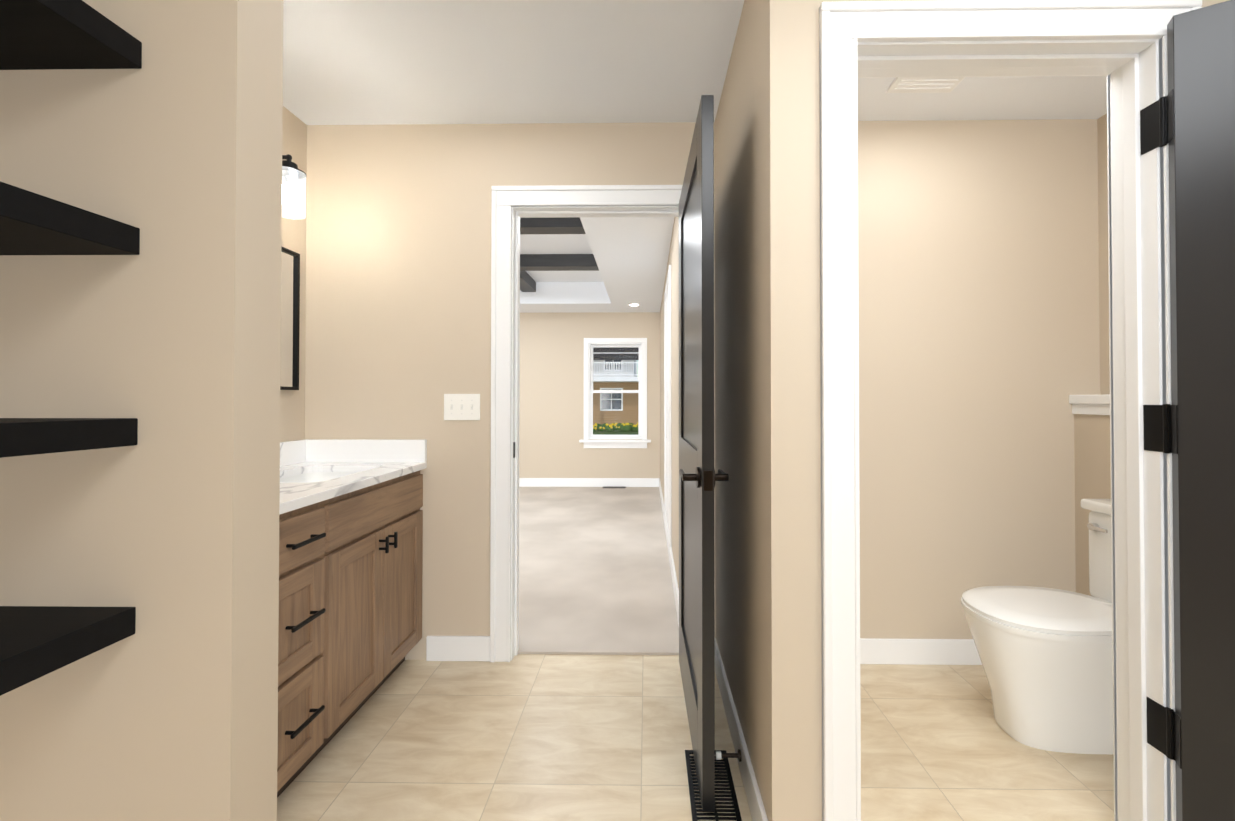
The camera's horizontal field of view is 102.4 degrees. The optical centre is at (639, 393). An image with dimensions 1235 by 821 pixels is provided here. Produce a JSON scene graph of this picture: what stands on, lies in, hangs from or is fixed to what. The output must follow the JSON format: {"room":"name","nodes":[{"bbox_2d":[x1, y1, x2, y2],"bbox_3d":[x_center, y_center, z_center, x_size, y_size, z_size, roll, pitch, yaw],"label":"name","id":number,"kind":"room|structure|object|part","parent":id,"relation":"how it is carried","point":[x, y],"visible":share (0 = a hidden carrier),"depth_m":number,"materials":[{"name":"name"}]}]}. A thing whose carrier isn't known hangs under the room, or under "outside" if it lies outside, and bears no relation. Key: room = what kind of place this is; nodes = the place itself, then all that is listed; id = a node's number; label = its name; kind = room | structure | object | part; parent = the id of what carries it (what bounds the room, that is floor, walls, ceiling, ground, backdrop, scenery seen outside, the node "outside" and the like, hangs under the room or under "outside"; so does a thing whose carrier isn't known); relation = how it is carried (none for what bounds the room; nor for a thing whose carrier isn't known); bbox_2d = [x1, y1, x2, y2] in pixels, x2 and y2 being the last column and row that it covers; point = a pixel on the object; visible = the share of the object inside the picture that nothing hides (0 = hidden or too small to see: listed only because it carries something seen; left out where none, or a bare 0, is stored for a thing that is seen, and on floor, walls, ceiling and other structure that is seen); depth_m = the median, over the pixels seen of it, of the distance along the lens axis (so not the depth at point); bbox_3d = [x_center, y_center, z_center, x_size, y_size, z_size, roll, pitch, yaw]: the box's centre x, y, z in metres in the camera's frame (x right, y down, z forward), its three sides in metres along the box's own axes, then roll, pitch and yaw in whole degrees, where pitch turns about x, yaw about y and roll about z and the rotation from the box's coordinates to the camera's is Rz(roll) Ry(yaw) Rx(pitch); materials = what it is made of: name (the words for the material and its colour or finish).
{"room":"bathroom","nodes":[
{"label":"bathroom","id":0,"kind":"room"},
{"bbox_2d":[0,0,303,820],"bbox_3d":[-1.147,-0.027,1.020,0.744,2.420,0.150,0,-1,1],"label":"wall","id":1,"kind":"structure","parent":0,"point":[176,718],"depth_m":0.95,"materials":[{"name":"paint"}]},
{"bbox_2d":[0,606,135,695],"bbox_3d":[-1.248,0.431,0.825,0.572,0.052,0.249,0,-1,1],"label":"shelf","id":2,"kind":"object","parent":1,"relation":"attached to","point":[36,642],"visible":1,"depth_m":0.85,"materials":[{"name":"black wood"}]},
{"bbox_2d":[0,418,137,457],"bbox_3d":[-1.248,0.072,0.829,0.572,0.052,0.249,0,-1,1],"label":"shelf","id":3,"kind":"object","parent":1,"relation":"attached to","point":[25,436],"visible":1,"depth_m":0.83,"materials":[{"name":"black wood"}]},
{"bbox_2d":[0,181,139,254],"bbox_3d":[-1.248,-0.293,0.833,0.572,0.052,0.249,0,-1,1],"label":"shelf","id":4,"kind":"object","parent":1,"relation":"attached to","point":[31,223],"visible":1,"depth_m":0.85,"materials":[{"name":"black wood"}]},
{"bbox_2d":[0,0,141,69],"bbox_3d":[-1.248,-0.653,0.837,0.572,0.052,0.249,0,-1,1],"label":"shelf","id":5,"kind":"object","parent":1,"relation":"attached to","point":[54,34],"visible":1,"depth_m":0.89,"materials":[{"name":"black wood"}]},
{"bbox_2d":[304,123,307,438],"bbox_3d":[-1.602,-0.033,0.486,0.120,2.420,3.510,0,-1,1],"label":"wall","id":6,"kind":"structure","parent":0,"point":[305,126],"depth_m":2.25,"materials":[{"name":"paint"}]},
{"bbox_2d":[280,246,299,389],"bbox_3d":[-1.514,-0.320,1.708,0.021,0.600,0.950,0,-1,1],"label":"mirror","id":7,"kind":"object","parent":6,"relation":"attached to","point":[290,304],"visible":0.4,"depth_m":2.14,"materials":[{"name":"mirror"}]},
{"bbox_2d":[282,154,305,219],"bbox_3d":[-1.423,-0.835,1.727,0.201,0.260,0.680,0,-1,1],"label":"sconce","id":8,"kind":"object","parent":6,"relation":"attached to","point":[291,171],"visible":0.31,"depth_m":1.94,"materials":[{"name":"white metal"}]},
{"bbox_2d":[308,122,695,659],"bbox_3d":[-0.974,-0.013,2.302,6.275,2.420,0.120,0,-1,1],"label":"wall","id":9,"kind":"structure","parent":0,"point":[399,216],"depth_m":2.25,"materials":[{"name":"paint"}]},
{"bbox_2d":[426,636,489,660],"bbox_3d":[-0.811,1.141,2.220,0.288,0.110,0.014,0,-1,1],"label":"baseboard","id":10,"kind":"structure","parent":9,"relation":"attached to","point":[438,648],"depth_m":2.21,"materials":[{"name":"white wood"}]},
{"bbox_2d":[444,394,479,419],"bbox_3d":[-0.801,0.060,2.231,0.163,0.119,0.016,0,-1,1],"label":"switch plate","id":11,"kind":"object","parent":9,"relation":"attached to","point":[461,406],"visible":1,"depth_m":2.23,"materials":[{"name":"white plastic"}]},
{"bbox_2d":[490,185,682,661],"bbox_3d":[-0.179,0.131,2.290,0.973,2.130,0.162,0,-1,1],"label":"door frame","id":12,"kind":"structure","parent":9,"relation":"attached to","point":[511,206],"depth_m":2.23,"materials":[{"name":"white wood"}]},
{"bbox_2d":[679,95,728,810],"bbox_3d":[0.192,0.165,1.812,0.135,2.028,0.814,0,-1,0],"label":"bedroom door","id":13,"kind":"structure","parent":9,"relation":"in","point":[698,477],"depth_m":1.49,"materials":[{"name":"black wood"}]},
{"bbox_2d":[860,638,981,664],"bbox_3d":[1.193,1.140,2.191,1.470,0.110,0.018,0,-1,1],"label":"baseboard","id":14,"kind":"structure","parent":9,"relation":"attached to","point":[872,651],"depth_m":2.19,"materials":[{"name":"white wood"}]},
{"bbox_2d":[519,312,658,477],"bbox_3d":[-1.833,0.084,6.668,4.440,2.320,0.150,0,-1,1],"label":"wall","id":15,"kind":"structure","parent":0,"point":[551,430],"depth_m":6.58,"materials":[{"name":"paint"}]},
{"bbox_2d":[519,478,657,486],"bbox_3d":[-1.834,1.180,6.573,4.200,0.125,0.018,0,-1,1],"label":"baseboard","id":16,"kind":"structure","parent":15,"relation":"attached to","point":[586,482],"depth_m":6.55,"materials":[{"name":"white wood"}]},
{"bbox_2d":[579,338,650,447],"bbox_3d":[-0.323,-0.007,6.614,0.940,1.460,0.220,0,-1,1],"label":"window","id":17,"kind":"structure","parent":15,"relation":"in","point":[590,440],"depth_m":6.57,"materials":[{"name":"white"}]},
{"bbox_2d":[520,217,674,312],"bbox_3d":[-1.861,-1.269,4.573,4.440,0.340,4.370,0,-1,1],"label":"ceiling","id":18,"kind":"structure","parent":0,"point":[631,255],"depth_m":4.64,"materials":[{"name":"paint"}]},
{"bbox_2d":[520,217,598,291],"bbox_3d":[-1.864,-1.301,4.388,3.000,0.120,3.200,0,-1,1],"label":"ceiling beams","id":19,"kind":"structure","parent":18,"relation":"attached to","point":[559,262],"depth_m":4.82,"materials":[{"name":"grey wood"}]},
{"bbox_2d":[518,487,678,654],"bbox_3d":[-1.862,1.244,4.513,4.440,0.072,4.435,0,-1,1],"label":"floor carpet","id":20,"kind":"object","parent":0,"point":[595,577],"depth_m":3.28,"materials":[{"name":"beige carpet"}]},
{"bbox_2d":[603,486,625,487],"bbox_3d":[-0.335,1.226,6.491,0.300,0.008,0.100,0,-1,1],"label":"floor air vent","id":21,"kind":"object","parent":20,"relation":"on","point":[613,487],"visible":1,"depth_m":6.46,"materials":[{"name":"brown"}]},
{"bbox_2d":[659,217,678,587],"bbox_3d":[0.297,0.060,4.444,0.120,2.320,4.200,0,-1,1],"label":"wall","id":22,"kind":"structure","parent":0,"point":[673,259],"depth_m":3.26,"materials":[{"name":"paint"}]},
{"bbox_2d":[664,265,671,562],"bbox_3d":[0.224,0.150,4.014,0.016,2.130,0.980,0,-1,1],"label":"door frame","id":23,"kind":"structure","parent":22,"relation":"attached to","point":[667,420],"depth_m":3.91,"materials":[{"name":"white wood"}]},
{"bbox_2d":[658,478,678,625],"bbox_3d":[0.230,1.157,4.433,0.014,0.125,4.200,0,-1,1],"label":"baseboard","id":24,"kind":"structure","parent":22,"relation":"attached to","point":[673,573],"depth_m":3.22,"materials":[{"name":"white wood"}]},
{"bbox_2d":[283,0,1106,124],"bbox_3d":[0.421,-1.283,0.462,4.165,0.080,3.790,0,-1,1],"label":"ceiling","id":25,"kind":"structure","parent":0,"point":[371,62],"depth_m":1.89,"materials":[{"name":"paint"}]},
{"bbox_2d":[886,77,964,92],"bbox_3d":[1.122,-1.220,1.877,0.260,0.014,0.260,0,-1,1],"label":"air vent","id":26,"kind":"object","parent":25,"relation":"attached to","point":[923,84],"visible":0.33,"depth_m":1.95,"materials":[{"name":"white metal"}]},
{"bbox_2d":[277,654,1113,820],"bbox_3d":[0.420,1.206,0.402,4.165,0.060,3.725,0,-1,1],"label":"floor","id":27,"kind":"structure","parent":0,"point":[544,737],"depth_m":1.64,"materials":[{"name":"beige tile"}]},
{"bbox_2d":[277,439,426,797],"bbox_3d":[-1.234,0.695,1.657,0.579,0.989,1.155,0,-1,1],"label":"bathroom vanity","id":28,"kind":"object","parent":27,"relation":"on","point":[350,600],"depth_m":1.69,"materials":[{"name":"brown wood"}]},
{"bbox_3d":[-1.247,0.409,1.898,0.344,0.149,0.464,0,-1,1],"label":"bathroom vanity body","id":29,"kind":"part","parent":28,"relation":"part of","materials":[{"name":"white stone"}]},
{"bbox_2d":[279,462,426,514],"bbox_3d":[-1.245,0.316,1.662,0.557,0.030,1.155,0,-1,1],"label":"countertop","id":30,"kind":"structure","parent":28,"relation":"on","point":[294,496],"depth_m":1.80,"materials":[{"name":"stone"}]},
{"bbox_2d":[685,750,741,820],"bbox_3d":[0.216,1.185,1.485,0.137,0.005,0.325,0,-1,1],"label":"floor vent","id":31,"kind":"object","parent":27,"relation":"in","point":[722,772],"visible":0.67,"depth_m":1.45,"materials":[{"name":"black metal"}]},
{"bbox_2d":[961,499,1112,754],"bbox_3d":[1.539,0.800,1.749,0.733,0.782,0.400,0,-1,1],"label":"toilet","id":32,"kind":"object","parent":27,"relation":"on","point":[1045,656],"visible":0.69,"depth_m":1.65,"materials":[{"name":"white ceramic"}]},
{"bbox_2d":[714,0,755,776],"bbox_3d":[0.401,-0.019,1.779,0.140,2.420,0.870,0,-1,1],"label":"wall","id":33,"kind":"structure","parent":0,"point":[734,366],"depth_m":1.69,"materials":[{"name":"paint"}]},
{"bbox_2d":[716,749,741,761],"bbox_3d":[0.276,1.128,1.548,0.076,0.032,0.032,0,-1,1],"label":"door stop","id":34,"kind":"object","parent":33,"relation":"attached to","point":[719,755],"visible":1,"depth_m":1.54,"materials":[{"name":"brown metal"}]},
{"bbox_2d":[715,638,767,820],"bbox_3d":[0.324,1.135,1.705,0.014,0.110,1.014,0,-1,1],"label":"baseboard","id":35,"kind":"structure","parent":33,"relation":"attached to","point":[757,810],"depth_m":1.56,"materials":[{"name":"white wood"}]},
{"bbox_2d":[752,0,1228,820],"bbox_3d":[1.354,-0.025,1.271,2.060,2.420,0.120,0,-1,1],"label":"wall","id":36,"kind":"structure","parent":0,"point":[984,306],"depth_m":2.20,"materials":[{"name":"paint"}]},
{"bbox_2d":[513,100,1166,755],"bbox_3d":[0.350,0.083,1.736,1.860,1.589,1.050,0,-1,1],"label":"hinge leaves","id":37,"kind":"object","parent":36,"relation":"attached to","point":[1153,442],"visible":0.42,"depth_m":1.22,"materials":[{"name":"black metal"}]},
{"bbox_2d":[819,0,1201,820],"bbox_3d":[0.904,0.113,1.275,0.918,2.144,0.162,0,-1,1],"label":"door frame","id":38,"kind":"structure","parent":36,"relation":"attached to","point":[1121,44],"depth_m":1.22,"materials":[{"name":"white wood"}]},
{"bbox_2d":[1159,0,1234,820],"bbox_3d":[1.573,0.135,0.997,0.734,2.055,0.135,0,-1,30],"label":"door","id":39,"kind":"structure","parent":36,"relation":"in","point":[1197,119],"depth_m":1.14,"materials":[{"name":"black wood"}]},
{"bbox_2d":[1069,394,1109,414],"bbox_3d":[1.966,0.043,1.762,0.139,0.085,0.878,0,-1,1],"label":"trim","id":40,"kind":"structure","parent":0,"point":[1092,404],"depth_m":2.10,"materials":[{"name":"white wood"}]},
{"label":"outside","id":41,"kind":"structure","parent":0,"visible":0},
{"bbox_2d":[593,431,637,434],"bbox_3d":[0.498,2.261,38.333,80.000,0.150,63.280,0,-1,1],"label":"ground","id":42,"kind":"structure","parent":41,"point":[613,433],"depth_m":25.45,"materials":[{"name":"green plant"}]},
{"bbox_2d":[593,422,637,431],"bbox_3d":[-2.409,1.826,27.038,6.055,0.540,1.140,0,-1,1],"label":"bush","id":43,"kind":"object","parent":42,"relation":"on","point":[622,426],"depth_m":26.80,"materials":[{"name":"green plant"}]},
{"bbox_2d":[593,348,638,424],"bbox_3d":[-4.565,-1.779,33.785,13.000,7.831,10.600,0,-1,1],"label":"house","id":44,"kind":"structure","parent":42,"relation":"on","point":[617,375],"depth_m":29.99,"materials":[{"name":"beige"}]}
]}

